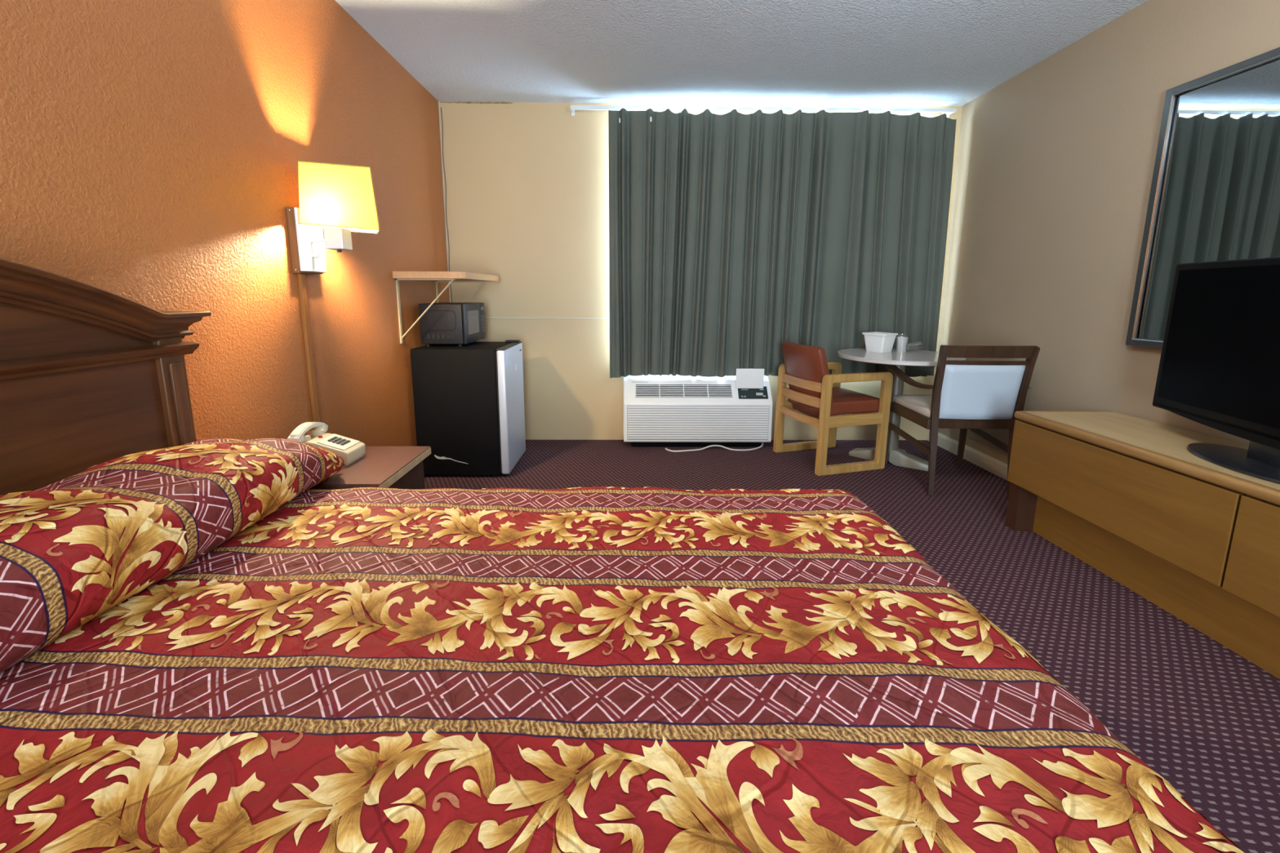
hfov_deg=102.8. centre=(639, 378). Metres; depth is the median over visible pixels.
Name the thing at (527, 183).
wall
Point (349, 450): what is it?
telephone
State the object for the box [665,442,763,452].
power cord
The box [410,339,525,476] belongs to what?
mini fridge
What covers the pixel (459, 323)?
microwave
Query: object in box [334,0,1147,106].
ceiling
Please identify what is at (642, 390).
grille
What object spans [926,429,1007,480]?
baseboard
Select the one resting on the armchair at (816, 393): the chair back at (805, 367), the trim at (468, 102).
the chair back at (805, 367)
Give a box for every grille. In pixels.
[627,406,768,439]
[635,383,733,397]
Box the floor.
[424,440,1279,852]
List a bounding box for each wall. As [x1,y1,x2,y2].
[0,0,449,446]
[439,101,962,439]
[934,0,1279,463]
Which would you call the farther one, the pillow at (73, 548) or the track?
the track
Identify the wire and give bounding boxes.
[440,106,452,302]
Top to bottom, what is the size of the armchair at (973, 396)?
0.859 m
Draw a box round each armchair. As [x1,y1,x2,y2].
[773,342,893,475]
[884,345,1039,496]
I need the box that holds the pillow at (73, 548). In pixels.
[0,438,344,673]
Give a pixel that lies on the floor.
(1203, 717)
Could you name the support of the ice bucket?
on the round table
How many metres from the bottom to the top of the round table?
0.742 m
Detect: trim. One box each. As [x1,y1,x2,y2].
[438,101,450,302]
[440,101,512,103]
[484,317,609,319]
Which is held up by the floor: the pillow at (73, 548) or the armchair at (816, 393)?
the armchair at (816, 393)
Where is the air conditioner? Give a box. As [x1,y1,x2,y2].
[622,368,773,447]
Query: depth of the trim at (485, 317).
3.81 m
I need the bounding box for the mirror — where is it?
[1125,47,1279,348]
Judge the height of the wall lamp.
0.428 m
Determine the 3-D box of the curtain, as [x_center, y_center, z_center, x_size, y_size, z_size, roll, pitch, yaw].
[0.992,-0.927,3.665,2.425,1.879,0.110,0,10,-1]
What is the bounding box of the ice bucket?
[862,331,897,352]
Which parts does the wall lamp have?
swing arm, lamp shade, shade trim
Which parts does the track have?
rail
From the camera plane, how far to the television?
1.77 m
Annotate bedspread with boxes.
[0,486,1244,852]
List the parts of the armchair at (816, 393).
seat rail, rail, frame, frame, seat rail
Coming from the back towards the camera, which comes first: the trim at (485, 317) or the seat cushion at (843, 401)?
the trim at (485, 317)
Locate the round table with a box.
[837,347,966,471]
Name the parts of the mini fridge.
door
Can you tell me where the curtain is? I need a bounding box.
[608,106,956,377]
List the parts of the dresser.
leg panel, drawer, edge moulding, panel, drawer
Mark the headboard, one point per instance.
(90, 375)
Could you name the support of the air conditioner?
on the floor
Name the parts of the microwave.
door, control panel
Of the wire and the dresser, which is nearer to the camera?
the dresser
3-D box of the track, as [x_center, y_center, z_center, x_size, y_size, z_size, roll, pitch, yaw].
[0.854,-1.863,3.556,2.669,0.060,0.080,0,10,-1]
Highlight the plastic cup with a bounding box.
[896,336,908,351]
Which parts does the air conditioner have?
control lid, control panel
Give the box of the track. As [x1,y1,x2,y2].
[570,105,956,118]
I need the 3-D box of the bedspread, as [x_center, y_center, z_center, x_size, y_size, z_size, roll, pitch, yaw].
[-0.291,0.681,0.884,1.952,0.536,1.469,0,10,-1]
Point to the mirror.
(1215, 193)
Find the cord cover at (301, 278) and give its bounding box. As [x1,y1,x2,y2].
[297,273,319,422]
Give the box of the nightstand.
[309,446,431,489]
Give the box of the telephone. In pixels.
[287,422,365,465]
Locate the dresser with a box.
[1004,410,1279,679]
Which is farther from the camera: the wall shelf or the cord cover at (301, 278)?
the wall shelf
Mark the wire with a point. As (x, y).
(441, 107)
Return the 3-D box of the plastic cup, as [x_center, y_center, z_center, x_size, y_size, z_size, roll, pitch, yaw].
[1.788,-0.241,3.487,0.080,0.118,0.080,0,10,-1]
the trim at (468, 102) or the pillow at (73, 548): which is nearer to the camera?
the pillow at (73, 548)
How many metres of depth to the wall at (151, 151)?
1.73 m
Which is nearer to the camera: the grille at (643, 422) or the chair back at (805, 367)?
the chair back at (805, 367)
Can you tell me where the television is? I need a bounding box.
[1152,256,1279,484]
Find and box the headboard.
[0,258,211,494]
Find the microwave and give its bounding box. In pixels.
[418,302,485,346]
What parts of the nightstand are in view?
drawer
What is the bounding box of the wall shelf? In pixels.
[392,271,498,343]
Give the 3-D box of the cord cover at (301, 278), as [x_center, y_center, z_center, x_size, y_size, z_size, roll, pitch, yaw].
[-1.384,-0.099,2.137,0.015,0.665,0.027,0,10,-1]
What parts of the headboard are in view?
panel, moulding, crown moulding, post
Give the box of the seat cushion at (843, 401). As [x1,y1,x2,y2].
[787,387,879,414]
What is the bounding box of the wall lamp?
[285,160,379,274]
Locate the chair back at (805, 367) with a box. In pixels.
[781,342,835,418]
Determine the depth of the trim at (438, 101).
3.66 m
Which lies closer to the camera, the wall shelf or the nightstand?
the nightstand
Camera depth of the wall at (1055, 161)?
2.66 m

